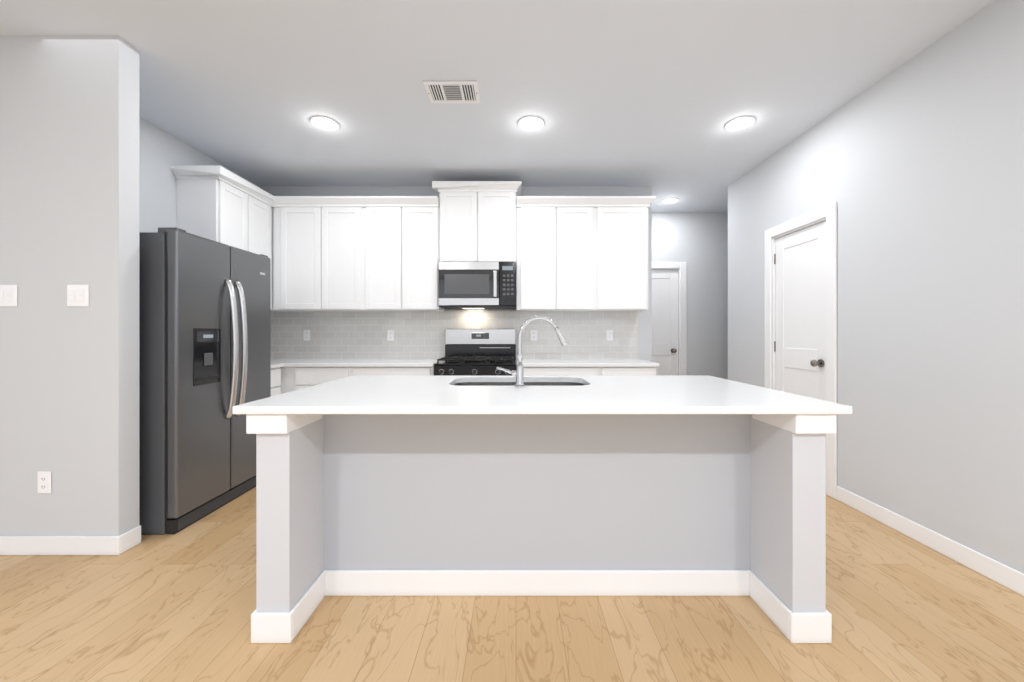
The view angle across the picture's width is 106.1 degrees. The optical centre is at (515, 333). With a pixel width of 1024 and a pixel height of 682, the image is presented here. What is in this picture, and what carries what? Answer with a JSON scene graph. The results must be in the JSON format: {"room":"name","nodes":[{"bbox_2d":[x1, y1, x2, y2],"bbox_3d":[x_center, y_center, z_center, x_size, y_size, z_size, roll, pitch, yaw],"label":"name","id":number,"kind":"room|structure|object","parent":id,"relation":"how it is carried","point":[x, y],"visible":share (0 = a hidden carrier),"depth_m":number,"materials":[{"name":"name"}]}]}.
{"room":"kitchen","nodes":[
{"label":"kitchen","id":0,"kind":"room"},
{"bbox_2d":[0,35,138,535],"bbox_3d":[-4.072,-0.210,2.135,3.855,2.800,0.115,0,0,0],"label":"wall","id":1,"kind":"structure","parent":0,"point":[69,215],"depth_m":2.08,"materials":[{"name":"white paint"}]},
{"bbox_2d":[0,531,127,554],"bbox_3d":[-4.051,1.140,2.071,3.838,0.100,0.018,0,0,0],"label":"baseboard","id":2,"kind":"structure","parent":1,"relation":"attached to","point":[9,545],"depth_m":2.07,"materials":[{"name":"white paint"}]},
{"bbox_2d":[139,116,259,231],"bbox_3d":[-2.848,-0.210,3.196,0.115,2.800,2.007,0,0,0],"label":"wall","id":3,"kind":"structure","parent":0,"point":[161,151],"depth_m":3.01,"materials":[{"name":"white paint"}]},
{"bbox_2d":[174,165,253,252],"bbox_3d":[-2.615,-0.799,3.368,0.348,1.117,0.415,0,0,0],"label":"upper cabinet","id":4,"kind":"object","parent":3,"relation":"attached to","point":[214,204],"depth_m":3.16,"materials":[{"name":"white wood"}]},
{"bbox_2d":[254,185,269,257],"bbox_3d":[-2.615,-0.799,3.645,0.348,1.117,0.395,0,0,0],"label":"upper cabinet","id":5,"kind":"object","parent":3,"relation":"attached to","point":[261,200],"depth_m":3.70,"materials":[{"name":"white wood"}]},
{"bbox_2d":[260,186,651,366],"bbox_3d":[-0.713,-0.210,4.655,4.385,2.800,0.910,0,0,0],"label":"wall","id":6,"kind":"structure","parent":0,"point":[645,335],"depth_m":4.20,"materials":[{"name":"white paint"}]},
{"bbox_2d":[270,194,329,311],"bbox_3d":[-2.173,-0.799,3.992,0.572,1.117,0.415,0,0,0],"label":"upper cabinet","id":7,"kind":"object","parent":6,"relation":"attached to","point":[299,225],"depth_m":3.86,"materials":[{"name":"white wood"}]},
{"bbox_2d":[330,197,365,311],"bbox_3d":[-1.770,-0.799,4.024,0.485,1.117,0.349,0,0,0],"label":"upper cabinet","id":8,"kind":"object","parent":6,"relation":"attached to","point":[347,214],"depth_m":3.86,"materials":[{"name":"white wood"}]},
{"bbox_2d":[366,197,409,311],"bbox_3d":[-1.303,-0.799,4.024,0.450,1.117,0.349,0,0,0],"label":"upper cabinet","id":9,"kind":"object","parent":6,"relation":"attached to","point":[390,253],"depth_m":3.85,"materials":[{"name":"white wood"}]},
{"bbox_2d":[410,197,444,311],"bbox_3d":[-0.992,-0.799,4.024,0.434,1.117,0.349,0,0,0],"label":"upper cabinet","id":10,"kind":"object","parent":6,"relation":"attached to","point":[424,267],"depth_m":3.86,"materials":[{"name":"white wood"}]},
{"bbox_2d":[271,310,637,358],"bbox_3d":[-0.730,0.006,4.196,4.119,0.536,0.007,0,0,0],"label":"tile backsplash","id":11,"kind":"structure","parent":6,"relation":"attached to","point":[358,335],"depth_m":4.17,"materials":[{"name":"grey tile"}]},
{"bbox_2d":[304,330,309,340],"bbox_3d":[-2.276,0.016,4.188,0.073,0.118,0.009,0,0,0],"label":"outlet","id":12,"kind":"object","parent":11,"relation":"attached to","point":[306,332],"depth_m":4.19,"materials":[{"name":"white plastic"}]},
{"bbox_2d":[387,330,393,340],"bbox_3d":[-1.365,0.016,4.188,0.073,0.118,0.009,0,0,0],"label":"outlet","id":13,"kind":"object","parent":11,"relation":"attached to","point":[390,335],"depth_m":4.19,"materials":[{"name":"white plastic"}]},
{"bbox_2d":[531,330,536,340],"bbox_3d":[0.196,0.016,4.188,0.073,0.118,0.009,0,0,0],"label":"outlet","id":14,"kind":"object","parent":11,"relation":"attached to","point":[533,332],"depth_m":4.19,"materials":[{"name":"white plastic"}]},
{"bbox_2d":[606,330,612,340],"bbox_3d":[1.020,0.016,4.188,0.073,0.118,0.009,0,0,0],"label":"outlet","id":15,"kind":"object","parent":11,"relation":"attached to","point":[609,333],"depth_m":4.19,"materials":[{"name":"white plastic"}]},
{"bbox_2d":[438,181,485,264],"bbox_3d":[-0.546,-1.110,4.024,0.451,0.789,0.349,0,0,0],"label":"upper cabinet","id":16,"kind":"object","parent":6,"relation":"attached to","point":[461,204],"depth_m":3.85,"materials":[{"name":"white wood"}]},
{"bbox_2d":[439,262,515,308],"bbox_3d":[-0.383,-0.489,3.987,0.765,0.448,0.418,0,0,0],"label":"microwave","id":17,"kind":"object","parent":16,"relation":"attached to","point":[477,285],"visible":1,"depth_m":3.80,"materials":[{"name":"silver metal"}]},
{"bbox_2d":[486,181,517,264],"bbox_3d":[-0.223,-1.110,4.024,0.451,0.789,0.349,0,0,0],"label":"upper cabinet","id":18,"kind":"object","parent":6,"relation":"attached to","point":[501,196],"depth_m":3.86,"materials":[{"name":"white wood"}]},
{"bbox_2d":[516,197,565,311],"bbox_3d":[0.235,-0.799,4.024,0.460,1.117,0.349,0,0,0],"label":"upper cabinet","id":19,"kind":"object","parent":6,"relation":"attached to","point":[541,267],"depth_m":3.86,"materials":[{"name":"white wood"}]},
{"bbox_2d":[566,197,597,311],"bbox_3d":[0.566,-0.799,4.024,0.453,1.117,0.349,0,0,0],"label":"upper cabinet","id":20,"kind":"object","parent":6,"relation":"attached to","point":[581,212],"depth_m":3.86,"materials":[{"name":"white wood"}]},
{"bbox_2d":[598,197,649,311],"bbox_3d":[1.061,-0.799,4.024,0.538,1.117,0.349,0,0,0],"label":"upper cabinet","id":21,"kind":"object","parent":6,"relation":"attached to","point":[622,221],"depth_m":3.86,"materials":[{"name":"white wood"}]},
{"bbox_2d":[0,0,993,211],"bbox_3d":[-0.750,-1.650,0.855,10.800,0.080,9.010,0,0,0],"label":"ceiling","id":22,"kind":"structure","parent":0,"point":[657,95],"depth_m":2.42,"materials":[{"name":"white paint"}]},
{"bbox_2d":[310,116,338,130],"bbox_3d":[-1.460,-1.605,2.943,0.196,0.008,0.196,0,0,0],"label":"recessed light","id":23,"kind":"object","parent":22,"relation":"in","point":[325,123],"visible":1,"depth_m":2.93,"materials":[{"name":"white paint"}]},
{"bbox_2d":[423,81,479,102],"bbox_3d":[-0.420,-1.603,2.560,0.345,0.012,0.225,0,0,0],"label":"ceiling vent","id":24,"kind":"object","parent":22,"relation":"in","point":[452,91],"visible":1,"depth_m":2.55,"materials":[{"name":"white metal"}]},
{"bbox_2d":[518,116,543,130],"bbox_3d":[0.115,-1.605,2.943,0.196,0.008,0.196,0,0,0],"label":"recessed light","id":25,"kind":"object","parent":22,"relation":"in","point":[530,123],"visible":1,"depth_m":2.93,"materials":[{"name":"white paint"}]},
{"bbox_2d":[661,198,678,203],"bbox_3d":[1.860,-1.605,4.655,0.196,0.008,0.196,0,0,0],"label":"recessed light","id":26,"kind":"object","parent":22,"relation":"in","point":[669,200],"visible":0.96,"depth_m":4.63,"materials":[{"name":"white paint"}]},
{"bbox_2d":[725,116,754,130],"bbox_3d":[1.710,-1.605,2.943,0.196,0.008,0.196,0,0,0],"label":"recessed light","id":27,"kind":"object","parent":22,"relation":"in","point":[739,123],"visible":1,"depth_m":2.93,"materials":[{"name":"white paint"}]},
{"bbox_2d":[0,487,1023,681],"bbox_3d":[-0.750,1.230,0.855,10.800,0.080,9.010,0,0,0],"label":"floor","id":28,"kind":"structure","parent":0,"point":[180,606],"depth_m":1.55,"materials":[{"name":"brown wood"}]},
{"bbox_2d":[139,227,270,534],"bbox_3d":[-2.344,0.279,2.709,0.842,1.822,0.878,0,0,0],"label":"fridge","id":29,"kind":"object","parent":28,"relation":"on","point":[204,336],"visible":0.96,"depth_m":2.41,"materials":[{"name":"grey paint"}]},
{"bbox_2d":[271,367,282,396],"bbox_3d":[-2.474,0.748,3.357,0.629,0.886,0.395,0,0,0],"label":"base cabinet","id":30,"kind":"object","parent":28,"relation":"on","point":[276,372],"depth_m":3.48,"materials":[{"name":"white wood"}]},
{"bbox_2d":[271,363,282,366],"bbox_3d":[-2.467,0.290,3.355,0.644,0.030,0.400,0,0,0],"label":"countertop","id":31,"kind":"structure","parent":30,"relation":"on","point":[272,364],"depth_m":3.48,"materials":[{"name":"white stone"}]},
{"bbox_2d":[303,367,350,387],"bbox_3d":[-1.794,0.748,3.885,0.512,0.886,0.628,0,0,0],"label":"base cabinet","id":32,"kind":"object","parent":28,"relation":"on","point":[312,376],"depth_m":3.57,"materials":[{"name":"white wood"}]},
{"bbox_2d":[351,367,433,375],"bbox_3d":[-1.153,0.748,3.885,0.770,0.886,0.628,0,0,0],"label":"base cabinet","id":33,"kind":"object","parent":28,"relation":"on","point":[355,371],"depth_m":3.57,"materials":[{"name":"white wood"}]},
{"bbox_2d":[271,359,439,366],"bbox_3d":[-1.777,0.290,3.877,2.023,0.030,0.644,0,0,0],"label":"countertop","id":34,"kind":"structure","parent":33,"relation":"on","point":[286,362],"depth_m":3.68,"materials":[{"name":"white stone"}]},
{"bbox_2d":[434,329,515,375],"bbox_3d":[-0.379,0.569,3.830,0.756,1.243,0.715,0,0,0],"label":"range","id":35,"kind":"object","parent":28,"relation":"on","point":[478,352],"visible":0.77,"depth_m":4.08,"materials":[{"name":"black metal"}]},
{"bbox_2d":[246,415,835,642],"bbox_3d":[0.097,0.747,1.995,2.258,0.885,1.049,0,0,0],"label":"kitchen island","id":36,"kind":"object","parent":28,"relation":"on","point":[517,483],"depth_m":1.76,"materials":[{"name":"white paint"}]},
{"bbox_2d":[232,375,851,414],"bbox_3d":[0.100,0.290,1.995,2.348,0.030,1.080,0,0,0],"label":"island countertop","id":37,"kind":"structure","parent":36,"relation":"on","point":[352,395],"depth_m":1.64,"materials":[{"name":"white stone"}]},
{"bbox_2d":[448,379,587,386],"bbox_3d":[0.020,0.406,2.235,0.842,0.227,0.452,0,0,0],"label":"sink","id":38,"kind":"object","parent":37,"relation":"in","point":[459,382],"depth_m":2.43,"materials":[{"name":"silver metal"}]},
{"bbox_2d":[496,315,567,386],"bbox_3d":[0.088,0.089,2.006,0.377,0.371,0.099,0,0,0],"label":"faucet","id":39,"kind":"object","parent":37,"relation":"on","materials":[{"name":"silver metal"}]},
{"bbox_2d":[523,367,602,375],"bbox_3d":[0.394,0.748,3.885,0.772,0.886,0.628,0,0,0],"label":"base cabinet","id":40,"kind":"object","parent":28,"relation":"on","point":[528,371],"depth_m":3.57,"materials":[{"name":"white wood"}]},
{"bbox_2d":[517,359,658,366],"bbox_3d":[0.665,0.290,3.877,1.319,0.030,0.644,0,0,0],"label":"countertop","id":41,"kind":"structure","parent":40,"relation":"on","point":[526,362],"depth_m":3.56,"materials":[{"name":"white stone"}]},
{"bbox_2d":[603,367,655,375],"bbox_3d":[1.045,0.748,3.885,0.530,0.886,0.628,0,0,0],"label":"base cabinet","id":42,"kind":"object","parent":28,"relation":"on","point":[607,371],"depth_m":3.57,"materials":[{"name":"white wood"}]},
{"bbox_2d":[652,212,727,379],"bbox_3d":[2.840,-0.210,5.210,3.320,2.800,0.200,0,0,0],"label":"wall","id":43,"kind":"structure","parent":0,"point":[697,242],"depth_m":5.11,"materials":[{"name":"white paint"}]},
{"bbox_2d":[652,262,686,375],"bbox_3d":[1.788,0.120,5.142,0.945,2.140,0.176,0,0,0],"label":"door","id":44,"kind":"structure","parent":43,"relation":"attached to","point":[669,317],"depth_m":5.13,"materials":[{"name":"white paint"}]},
{"bbox_2d":[728,0,1023,573],"bbox_3d":[3.405,-0.210,0.350,2.190,2.800,7.700,0,0,0],"label":"wall","id":45,"kind":"structure","parent":0,"point":[913,167],"depth_m":2.17,"materials":[{"name":"white paint"}]},
{"bbox_2d":[764,202,836,498],"bbox_3d":[2.342,0.120,3.160,0.176,2.140,0.789,0,0,0],"label":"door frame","id":46,"kind":"structure","parent":45,"relation":"attached to","point":[800,310],"depth_m":3.10,"materials":[{"name":"white paint"}]},
{"bbox_2d":[836,486,1023,595],"bbox_3d":[2.302,1.140,-0.352,0.016,0.100,6.235,0,0,0],"label":"baseboard","id":47,"kind":"structure","parent":45,"relation":"attached to","point":[1010,578],"depth_m":2.08,"materials":[{"name":"white paint"}]}
]}

